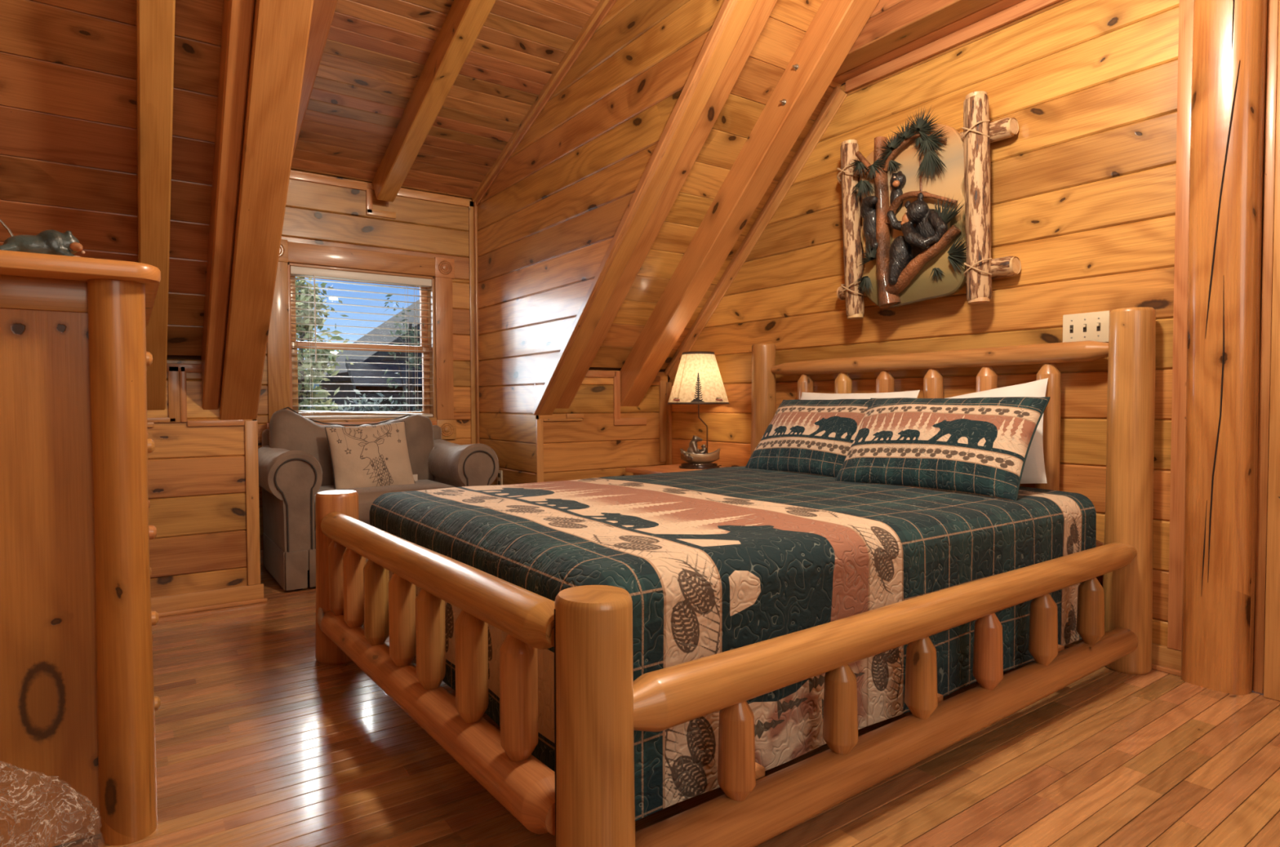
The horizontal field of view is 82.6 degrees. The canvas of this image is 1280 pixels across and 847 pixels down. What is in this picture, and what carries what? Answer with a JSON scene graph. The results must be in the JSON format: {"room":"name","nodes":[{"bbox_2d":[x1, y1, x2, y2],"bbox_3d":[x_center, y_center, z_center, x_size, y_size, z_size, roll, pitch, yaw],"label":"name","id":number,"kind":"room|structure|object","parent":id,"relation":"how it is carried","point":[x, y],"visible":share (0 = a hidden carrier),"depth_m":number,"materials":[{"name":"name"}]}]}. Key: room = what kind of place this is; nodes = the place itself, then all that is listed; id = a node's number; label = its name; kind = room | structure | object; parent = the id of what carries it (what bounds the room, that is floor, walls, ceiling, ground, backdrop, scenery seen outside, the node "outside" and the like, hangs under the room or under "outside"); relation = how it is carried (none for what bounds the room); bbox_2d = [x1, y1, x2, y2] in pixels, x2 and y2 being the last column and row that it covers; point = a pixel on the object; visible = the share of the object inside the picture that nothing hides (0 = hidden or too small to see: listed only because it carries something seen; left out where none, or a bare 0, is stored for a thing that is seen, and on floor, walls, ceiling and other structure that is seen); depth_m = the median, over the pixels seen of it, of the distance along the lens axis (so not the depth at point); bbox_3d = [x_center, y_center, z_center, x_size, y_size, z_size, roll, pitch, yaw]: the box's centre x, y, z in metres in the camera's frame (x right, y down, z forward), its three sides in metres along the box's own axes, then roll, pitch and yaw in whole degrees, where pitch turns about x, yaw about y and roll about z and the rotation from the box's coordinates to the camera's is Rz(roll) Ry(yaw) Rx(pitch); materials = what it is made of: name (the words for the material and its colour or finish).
{"room":"cabin bedroom","nodes":[
{"label":"cabin bedroom","id":0,"kind":"room"},
{"bbox_2d":[0,0,223,358],"bbox_3d":[-2.185,-1.170,2.096,2.090,1.969,2.053,-1,2,-35],"label":"ceiling","id":1,"kind":"structure","parent":0,"point":[68,116],"depth_m":2.49,"materials":[{"name":"brown wood"}]},
{"bbox_2d":[135,0,175,410],"bbox_3d":[-1.579,-1.075,2.373,0.095,2.078,2.035,-1,2,-35],"label":"rafter","id":2,"kind":"object","parent":1,"relation":"attached to","point":[155,19],"visible":0.77,"depth_m":2.48,"materials":[{"name":"brown wood"}]},
{"bbox_2d":[200,0,254,409],"bbox_3d":[-1.399,-1.080,2.500,0.067,2.078,2.035,-1,2,-35],"label":"rafter","id":3,"kind":"object","parent":1,"relation":"attached to","point":[237,15],"visible":1,"depth_m":2.65,"materials":[{"name":"brown wood"}]},
{"bbox_2d":[219,0,313,420],"bbox_3d":[-1.299,-1.058,2.556,0.155,2.127,2.060,-1,2,-35],"label":"rafter","id":4,"kind":"object","parent":1,"relation":"attached to","point":[280,33],"visible":0.85,"depth_m":2.67,"materials":[{"name":"brown wood"}]},
{"bbox_2d":[146,357,256,598],"bbox_3d":[-2.707,0.294,2.904,2.108,1.160,0.071,-1,2,-35],"label":"wall","id":5,"kind":"structure","parent":0,"point":[197,475],"depth_m":3.33,"materials":[{"name":"brown wood"}]},
{"bbox_2d":[146,422,154,427],"bbox_3d":[-2.850,0.022,2.743,1.700,0.023,0.014,-1,2,-35],"label":"trim","id":6,"kind":"structure","parent":5,"relation":"attached to","point":[148,424],"depth_m":3.22,"materials":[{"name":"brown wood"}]},
{"bbox_2d":[146,417,175,422],"bbox_3d":[-2.195,-0.014,3.205,0.265,0.023,0.014,-1,2,-35],"label":"trim","id":7,"kind":"structure","parent":5,"relation":"attached to","point":[148,420],"depth_m":3.24,"materials":[{"name":"brown wood"}]},
{"bbox_2d":[167,366,180,422],"bbox_3d":[-2.093,-0.132,3.273,0.045,0.255,0.014,-1,2,-35],"label":"trim","id":8,"kind":"structure","parent":5,"relation":"attached to","point":[174,393],"depth_m":3.27,"materials":[{"name":"brown wood"}]},
{"bbox_2d":[179,367,186,422],"bbox_3d":[-2.064,-0.133,3.293,0.025,0.255,0.014,-1,2,-35],"label":"trim","id":9,"kind":"structure","parent":5,"relation":"attached to","point":[182,374],"depth_m":3.29,"materials":[{"name":"brown wood"}]},
{"bbox_2d":[166,363,201,373],"bbox_3d":[-2.054,-0.251,3.297,0.150,0.040,0.014,-1,2,-35],"label":"trim","id":10,"kind":"structure","parent":5,"relation":"attached to","point":[188,368],"depth_m":3.29,"materials":[{"name":"brown wood"}]},
{"bbox_2d":[151,583,267,617],"bbox_3d":[-2.664,0.832,2.884,2.135,0.085,0.034,-1,2,-35],"label":"baseboard","id":11,"kind":"structure","parent":5,"relation":"attached to","point":[235,594],"depth_m":3.35,"materials":[{"name":"brown wood"}]},
{"bbox_2d":[186,419,244,426],"bbox_3d":[-1.960,-0.002,3.371,0.230,0.027,0.014,-1,2,-35],"label":"trim","id":12,"kind":"structure","parent":5,"relation":"attached to","point":[190,423],"depth_m":3.36,"materials":[{"name":"brown wood"}]},
{"bbox_2d":[244,420,260,585],"bbox_3d":[-1.842,0.377,3.464,0.055,0.783,0.014,-1,2,-35],"label":"trim","id":13,"kind":"structure","parent":5,"relation":"attached to","point":[251,463],"depth_m":3.46,"materials":[{"name":"brown wood"}]},
{"bbox_2d":[290,168,432,218],"bbox_3d":[-1.779,-1.277,4.651,0.900,0.610,0.174,-1,2,-35],"label":"trim","id":14,"kind":"structure","parent":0,"point":[291,169],"depth_m":4.60,"materials":[{"name":"brown wood"}]},
{"bbox_2d":[256,169,473,550],"bbox_3d":[-1.798,-0.382,4.661,1.525,2.400,0.174,-1,2,-35],"label":"wall","id":15,"kind":"structure","parent":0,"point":[316,214],"depth_m":4.70,"materials":[{"name":"brown wood"}]},
{"bbox_2d":[260,550,263,564],"bbox_3d":[-1.727,0.776,4.643,1.475,0.085,0.018,-1,2,-35],"label":"baseboard","id":16,"kind":"structure","parent":15,"relation":"attached to","point":[261,551],"depth_m":4.28,"materials":[{"name":"brown wood"}]},
{"bbox_2d":[266,239,456,439],"bbox_3d":[-1.765,-0.492,4.657,1.156,1.216,0.175,-1,2,-35],"label":"window","id":17,"kind":"structure","parent":15,"relation":"attached to","point":[282,387],"depth_m":4.63,"materials":[{"name":"brown wood"}]},
{"bbox_2d":[289,266,432,418],"bbox_3d":[-1.750,-0.495,4.636,0.860,0.915,0.070,-1,2,-35],"label":"window blind","id":18,"kind":"object","parent":15,"relation":"attached to","point":[294,270],"visible":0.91,"depth_m":4.61,"materials":[{"name":"white"}]},
{"bbox_2d":[290,0,600,198],"bbox_3d":[-1.204,-1.869,3.809,1.475,0.726,1.967,-1,2,-35],"label":"ceiling","id":19,"kind":"structure","parent":0,"point":[375,53],"depth_m":3.91,"materials":[{"name":"brown wood"}]},
{"bbox_2d":[292,0,337,158],"bbox_3d":[-1.611,-1.768,3.501,0.110,0.754,1.903,-1,2,-35],"label":"ceiling beam","id":20,"kind":"structure","parent":19,"relation":"attached to","point":[323,11],"depth_m":3.38,"materials":[{"name":"brown wood"}]},
{"bbox_2d":[372,0,496,201],"bbox_3d":[-1.103,-1.766,3.853,0.105,0.782,1.914,-1,2,-35],"label":"ceiling beam","id":21,"kind":"structure","parent":19,"relation":"attached to","point":[464,20],"depth_m":3.78,"materials":[{"name":"brown wood"}]},
{"bbox_2d":[533,368,667,482],"bbox_3d":[-0.234,0.233,4.646,0.985,1.160,0.071,-1,2,-35],"label":"wall","id":22,"kind":"structure","parent":0,"point":[593,446],"depth_m":4.58,"materials":[{"name":"brown wood"}]},
{"bbox_2d":[536,418,543,482],"bbox_3d":[-0.595,0.398,4.344,0.045,0.850,0.014,-1,2,-35],"label":"trim","id":23,"kind":"structure","parent":22,"relation":"attached to","point":[540,423],"depth_m":4.33,"materials":[{"name":"brown wood"}]},
{"bbox_2d":[543,418,582,422],"bbox_3d":[-0.468,-0.022,4.422,0.270,0.015,0.014,-1,2,-35],"label":"trim","id":24,"kind":"structure","parent":22,"relation":"attached to","point":[544,420],"depth_m":4.41,"materials":[{"name":"brown wood"}]},
{"bbox_2d":[566,413,583,418],"bbox_3d":[-0.399,-0.046,4.471,0.120,0.030,0.014,-1,2,-35],"label":"trim","id":25,"kind":"structure","parent":22,"relation":"attached to","point":[568,415],"depth_m":4.46,"materials":[{"name":"brown wood"}]},
{"bbox_2d":[585,370,615,377],"bbox_3d":[-0.297,-0.309,4.535,0.350,0.040,0.014,-1,2,-35],"label":"trim","id":26,"kind":"structure","parent":22,"relation":"attached to","point":[590,373],"depth_m":4.56,"materials":[{"name":"brown wood"}]},
{"bbox_2d":[613,371,620,419],"bbox_3d":[-0.147,-0.177,4.645,0.047,0.310,0.014,-1,2,-35],"label":"trim","id":27,"kind":"structure","parent":22,"relation":"attached to","point":[616,380],"depth_m":4.64,"materials":[{"name":"brown wood"}]},
{"bbox_2d":[613,417,646,425],"bbox_3d":[-0.061,-0.012,4.710,0.255,0.045,0.014,-1,2,-35],"label":"trim","id":28,"kind":"structure","parent":22,"relation":"attached to","point":[628,421],"depth_m":4.71,"materials":[{"name":"brown wood"}]},
{"bbox_2d":[653,376,660,381],"bbox_3d":[0.068,-0.295,4.793,0.155,0.035,0.014,-1,2,-35],"label":"trim","id":29,"kind":"structure","parent":22,"relation":"attached to","point":[657,378],"depth_m":4.82,"materials":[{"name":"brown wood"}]},
{"bbox_2d":[658,381,666,462],"bbox_3d":[0.152,-0.015,4.860,0.053,0.540,0.014,-1,2,-35],"label":"trim","id":30,"kind":"structure","parent":22,"relation":"attached to","point":[662,384],"depth_m":4.85,"materials":[{"name":"brown wood"}]},
{"bbox_2d":[477,0,731,485],"bbox_3d":[-0.241,-0.663,3.828,0.071,3.000,3.199,-1,2,-35],"label":"wall","id":31,"kind":"structure","parent":0,"point":[548,222],"depth_m":3.99,"materials":[{"name":"brown wood"}]},
{"bbox_2d":[433,192,475,444],"bbox_3d":[-1.271,-0.395,5.033,0.335,2.400,0.174,-1,2,-35],"label":"trim","id":32,"kind":"structure","parent":31,"relation":"in","point":[433,193],"depth_m":5.00,"materials":[{"name":"brown wood"}]},
{"bbox_2d":[473,201,479,444],"bbox_3d":[-1.121,-0.355,5.011,0.016,2.320,0.036,-1,2,-35],"label":"trim","id":33,"kind":"structure","parent":31,"relation":"attached to","point":[475,207],"depth_m":4.99,"materials":[{"name":"brown wood"}]},
{"bbox_2d":[497,470,502,485],"bbox_3d":[-0.916,0.362,4.752,0.008,0.116,0.075,-1,2,-35],"label":"wall outlet","id":34,"kind":"object","parent":31,"relation":"attached to","point":[500,473],"visible":0.66,"depth_m":4.74,"materials":[{"name":"beige plastic"}]},
{"bbox_2d":[471,0,616,205],"bbox_3d":[-0.594,-1.838,4.200,0.027,0.691,1.893,-1,2,-35],"label":"trim","id":35,"kind":"structure","parent":31,"relation":"attached to","point":[602,3],"depth_m":4.11,"materials":[{"name":"brown wood"}]},
{"bbox_2d":[532,0,737,415],"bbox_3d":[-0.040,-1.028,3.456,0.014,2.007,2.082,-1,2,-35],"label":"trim","id":36,"kind":"structure","parent":31,"relation":"attached to","point":[724,9],"depth_m":3.38,"materials":[{"name":"brown wood"}]},
{"bbox_2d":[53,564,1279,846],"bbox_3d":[-0.086,0.953,1.605,4.874,0.100,7.080,-1,2,-35],"label":"floor","id":37,"kind":"structure","parent":0,"point":[260,742],"depth_m":1.88,"materials":[{"name":"brown wood"}]},
{"bbox_2d":[0,763,99,846],"bbox_3d":[-1.237,0.773,1.352,0.391,0.284,0.141,-1,2,-32],"label":"rock","id":38,"kind":"object","parent":37,"relation":"on","point":[47,822],"visible":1,"depth_m":1.43,"materials":[{"name":"brown stone"}]},
{"bbox_2d":[0,249,160,846],"bbox_3d":[-1.661,0.277,1.836,0.748,1.250,1.158,-1,2,-35],"label":"dresser","id":39,"kind":"object","parent":37,"relation":"on","point":[78,703],"visible":1,"depth_m":1.54,"materials":[{"name":"brown wood"}]},
{"bbox_2d":[0,218,13,236],"bbox_3d":[-1.345,-0.410,1.538,0.086,0.134,0.016,-1,2,-20],"label":"strap","id":40,"kind":"object","parent":39,"relation":"on","point":[7,228],"visible":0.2,"depth_m":1.54,"materials":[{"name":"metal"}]},
{"bbox_2d":[0,229,84,257],"bbox_3d":[-1.253,-0.375,1.527,0.144,0.067,0.063,-1,2,-35],"label":"bear figurine","id":41,"kind":"object","parent":39,"relation":"on","point":[50,242],"visible":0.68,"depth_m":1.52,"materials":[{"name":"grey ceramic"}]},
{"bbox_2d":[257,407,498,591],"bbox_3d":[-1.552,0.365,4.259,1.231,0.929,0.788,-1,2,-35],"label":"armchair","id":42,"kind":"object","parent":37,"relation":"on","point":[295,460],"visible":0.58,"depth_m":4.07,"materials":[{"name":"beige fabric"}]},
{"bbox_2d":[268,409,434,486],"bbox_3d":[-1.704,0.169,4.385,0.943,0.517,0.262,-1,2,-35],"label":"cushion","id":43,"kind":"object","parent":42,"relation":"on","point":[288,430],"depth_m":4.19,"materials":[{"name":"beige fabric"}]},
{"bbox_2d":[324,421,417,488],"bbox_3d":[-1.534,0.200,4.183,0.487,0.418,0.182,-1,2,-35],"label":"cushion","id":44,"kind":"object","parent":42,"relation":"on","point":[375,455],"visible":0.98,"depth_m":4.13,"materials":[{"name":"fabric"}]},
{"bbox_2d":[314,480,454,526],"bbox_3d":[-1.513,0.453,4.212,0.813,0.199,0.658,-1,2,-35],"label":"seat cushion","id":45,"kind":"object","parent":42,"relation":"on","point":[366,495],"depth_m":4.02,"materials":[{"name":"beige fabric"}]},
{"bbox_2d":[625,464,726,475],"bbox_3d":[0.296,0.545,4.275,0.523,0.555,0.620,-1,2,-35],"label":"nightstand","id":46,"kind":"object","parent":37,"relation":"on","point":[674,468],"visible":0.09,"depth_m":4.29,"materials":[{"name":"brown wood"}]},
{"bbox_2d":[666,351,729,469],"bbox_3d":[0.346,-0.081,4.324,0.369,0.692,0.369,0,2,-9],"label":"table lamp","id":47,"kind":"object","parent":46,"relation":"on","point":[698,380],"visible":1,"depth_m":4.22,"materials":[{"name":"fabric"}]},
{"bbox_2d":[315,306,1155,846],"bbox_3d":[0.295,0.237,2.642,2.466,1.268,1.991,-1,2,-35],"label":"bed","id":48,"kind":"object","parent":37,"relation":"on","point":[588,801],"visible":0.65,"depth_m":1.72,"materials":[{"name":"brown wood"}]},
{"bbox_2d":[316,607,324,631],"bbox_3d":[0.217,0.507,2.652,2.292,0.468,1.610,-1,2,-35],"label":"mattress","id":49,"kind":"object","parent":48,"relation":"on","point":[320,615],"visible":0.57,"depth_m":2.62,"materials":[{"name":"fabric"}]},
{"bbox_2d":[369,466,1096,821],"bbox_3d":[0.295,0.501,2.645,2.091,0.530,1.632,-1,2,-35],"label":"quilt","id":50,"kind":"object","parent":49,"relation":"on","point":[710,562],"visible":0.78,"depth_m":1.88,"materials":[{"name":"fabric"}]},
{"bbox_2d":[745,399,870,477],"bbox_3d":[0.820,0.066,3.353,0.300,0.356,0.720,-1,2,-33],"label":"pillow sham","id":51,"kind":"object","parent":50,"relation":"on","point":[815,437],"visible":0.86,"depth_m":3.29,"materials":[{"name":"fabric"}]},
{"bbox_2d":[800,390,919,399],"bbox_3d":[0.970,0.045,3.427,0.200,0.395,0.684,-1,2,-34],"label":"bed pillow","id":52,"kind":"object","parent":50,"relation":"on","point":[908,394],"visible":0.09,"depth_m":3.39,"materials":[{"name":"white fabric"}]},
{"bbox_2d":[835,396,1050,501],"bbox_3d":[1.117,0.078,2.768,0.300,0.354,0.717,-2,2,-40],"label":"pillow sham","id":53,"kind":"object","parent":50,"relation":"on","point":[980,446],"visible":0.98,"depth_m":2.65,"materials":[{"name":"fabric"}]},
{"bbox_2d":[946,377,1048,484],"bbox_3d":[1.289,0.068,2.949,0.213,0.490,0.730,-2,2,-41],"label":"bed pillow","id":54,"kind":"object","parent":49,"relation":"on","point":[1033,472],"visible":0.13,"depth_m":2.71,"materials":[{"name":"white fabric"}]},
{"bbox_2d":[1180,0,1268,695],"bbox_3d":[1.903,-0.398,2.387,0.105,2.540,0.190,-1,2,-35],"label":"timber post","id":55,"kind":"object","parent":37,"relation":"on","point":[1230,37],"visible":1,"depth_m":2.35,"materials":[{"name":"brown wood"}]},
{"bbox_2d":[589,0,845,371],"bbox_3d":[0.343,-1.232,3.878,1.067,1.969,2.053,-1,2,-35],"label":"ceiling","id":56,"kind":"structure","parent":0,"point":[788,21],"depth_m":3.78,"materials":[{"name":"brown wood"}]},
{"bbox_2d":[539,0,757,415],"bbox_3d":[0.026,-1.090,3.490,0.094,2.127,2.060,-1,2,-35],"label":"rafter","id":57,"kind":"object","parent":56,"relation":"attached to","point":[743,9],"visible":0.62,"depth_m":3.41,"materials":[{"name":"brown wood"}]},
{"bbox_2d":[555,0,777,408],"bbox_3d":[0.107,-1.112,3.558,0.113,2.088,2.040,-1,2,-35],"label":"rafter","id":58,"kind":"object","parent":56,"relation":"attached to","point":[762,9],"visible":0.38,"depth_m":3.48,"materials":[{"name":"brown wood"}]},
{"bbox_2d":[619,0,879,406],"bbox_3d":[0.506,-1.127,3.842,0.172,2.078,2.035,-1,2,-35],"label":"rafter","id":59,"kind":"object","parent":56,"relation":"attached to","point":[836,26],"visible":1,"depth_m":3.72,"materials":[{"name":"brown wood"}]},
{"bbox_2d":[848,0,955,52],"bbox_3d":[2.091,-1.881,1.760,0.051,0.459,4.950,-1,2,-35],"label":"ceiling","id":60,"kind":"structure","parent":0,"point":[887,16],"depth_m":3.14,"materials":[{"name":"brown wood"}]},
{"bbox_2d":[831,0,1025,84],"bbox_3d":[2.235,-1.675,1.743,0.256,0.048,4.747,-1,2,-35],"label":"ceiling beam","id":61,"kind":"structure","parent":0,"point":[957,15],"depth_m":3.15,"materials":[{"name":"brown wood"}]},
{"bbox_2d":[667,0,1266,646],"bbox_3d":[1.958,-0.629,2.429,0.080,3.000,6.140,-1,2,-35],"label":"wall","id":62,"kind":"structure","parent":0,"point":[1083,193],"depth_m":2.91,"materials":[{"name":"brown wood"}]},
{"bbox_2d":[666,382,671,465],"bbox_3d":[0.193,0.265,4.877,0.022,1.080,0.044,-1,2,-35],"label":"trim","id":63,"kind":"structure","parent":62,"relation":"attached to","point":[668,384],"depth_m":4.86,"materials":[{"name":"brown wood"}]},
{"bbox_2d":[664,86,847,379],"bbox_3d":[0.613,-0.981,4.246,0.012,1.413,1.465,-1,2,-35],"label":"trim","id":64,"kind":"structure","parent":62,"relation":"attached to","point":[842,95],"depth_m":4.09,"materials":[{"name":"brown wood"}]},
{"bbox_2d":[836,91,1021,319],"bbox_3d":[1.199,-0.937,3.229,0.222,0.880,0.876,-1,2,-35],"label":"wall art","id":65,"kind":"object","parent":62,"relation":"attached to","point":[919,187],"visible":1,"depth_m":3.14,"materials":[{"name":"brown wood"}]},
{"bbox_2d":[845,0,1062,92],"bbox_3d":[1.450,-1.658,3.026,0.022,0.055,1.467,-1,2,-35],"label":"trim","id":66,"kind":"structure","parent":62,"relation":"attached to","point":[1023,9],"depth_m":3.15,"materials":[{"name":"brown wood"}]},
{"bbox_2d":[1062,311,1110,342],"bbox_3d":[1.679,-0.360,2.749,0.018,0.115,0.163,-1,2,-35],"label":"light switch","id":67,"kind":"object","parent":62,"relation":"attached to","point":[1094,326],"visible":0.94,"depth_m":2.75,"materials":[{"name":"beige plastic"}]},
{"bbox_2d":[1064,639,1181,676],"bbox_3d":[1.035,0.795,3.690,0.034,0.085,2.900,-1,2,-35],"label":"baseboard","id":68,"kind":"structure","parent":62,"relation":"attached to","point":[1162,655],"depth_m":2.55,"materials":[{"name":"brown wood"}]},
{"bbox_2d":[1167,0,1193,650],"bbox_3d":[1.857,-0.443,2.493,0.020,2.455,0.048,-1,2,-35],"label":"trim","id":69,"kind":"structure","parent":62,"relation":"attached to","point":[1184,91],"depth_m":2.49,"materials":[{"name":"brown wood"}]},
{"bbox_2d":[1253,0,1279,701],"bbox_3d":[2.023,-0.396,2.298,0.075,2.540,0.096,-1,2,-35],"label":"door frame","id":70,"kind":"structure","parent":62,"relation":"attached to","point":[1273,5],"depth_m":2.31,"materials":[{"name":"brown wood"}]},
{"label":"outside","id":71,"kind":"structure","parent":0,"visible":0},
{"label":"ground","id":72,"kind":"structure","parent":71,"visible":0},
{"bbox_2d":[306,384,319,410],"bbox_3d":[-18.241,-2.524,60.521,120.000,9.882,11.974,-1,2,-35],"label":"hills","id":73,"kind":"structure","parent":72,"relation":"on","point":[314,385],"depth_m":50.95,"materials":[{"name":"grey"}]},
{"bbox_2d":[295,276,353,413],"bbox_3d":[-3.569,1.179,7.484,1.414,5.528,1.333,-1,2,-28],"label":"tree","id":74,"kind":"object","parent":72,"relation":"on","point":[304,383],"visible":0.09,"depth_m":7.49,"materials":[{"name":"green plant"}]},
{"bbox_2d":[332,388,394,412],"bbox_3d":[-3.229,1.615,9.258,1.772,4.150,1.844,-1,2,-35],"label":"shrub","id":75,"kind":"object","parent":72,"relation":"on","point":[375,409],"visible":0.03,"depth_m":8.58,"materials":[{"name":"green plant"}]},
{"bbox_2d":[311,299,422,412],"bbox_3d":[-2.304,0.188,14.171,7.450,7.100,5.200,-1,2,-35],"label":"house","id":76,"kind":"structure","parent":72,"relation":"on","point":[356,376],"depth_m":11.55,"materials":[{"name":"grey"}]},
{"bbox_2d":[382,294,422,411],"bbox_3d":[-3.064,1.084,9.653,0.860,5.585,0.995,0,2,9],"label":"tree","id":77,"kind":"object","parent":72,"relation":"on","point":[409,397],"visible":0.17,"depth_m":9.56,"materials":[{"name":"green plant"}]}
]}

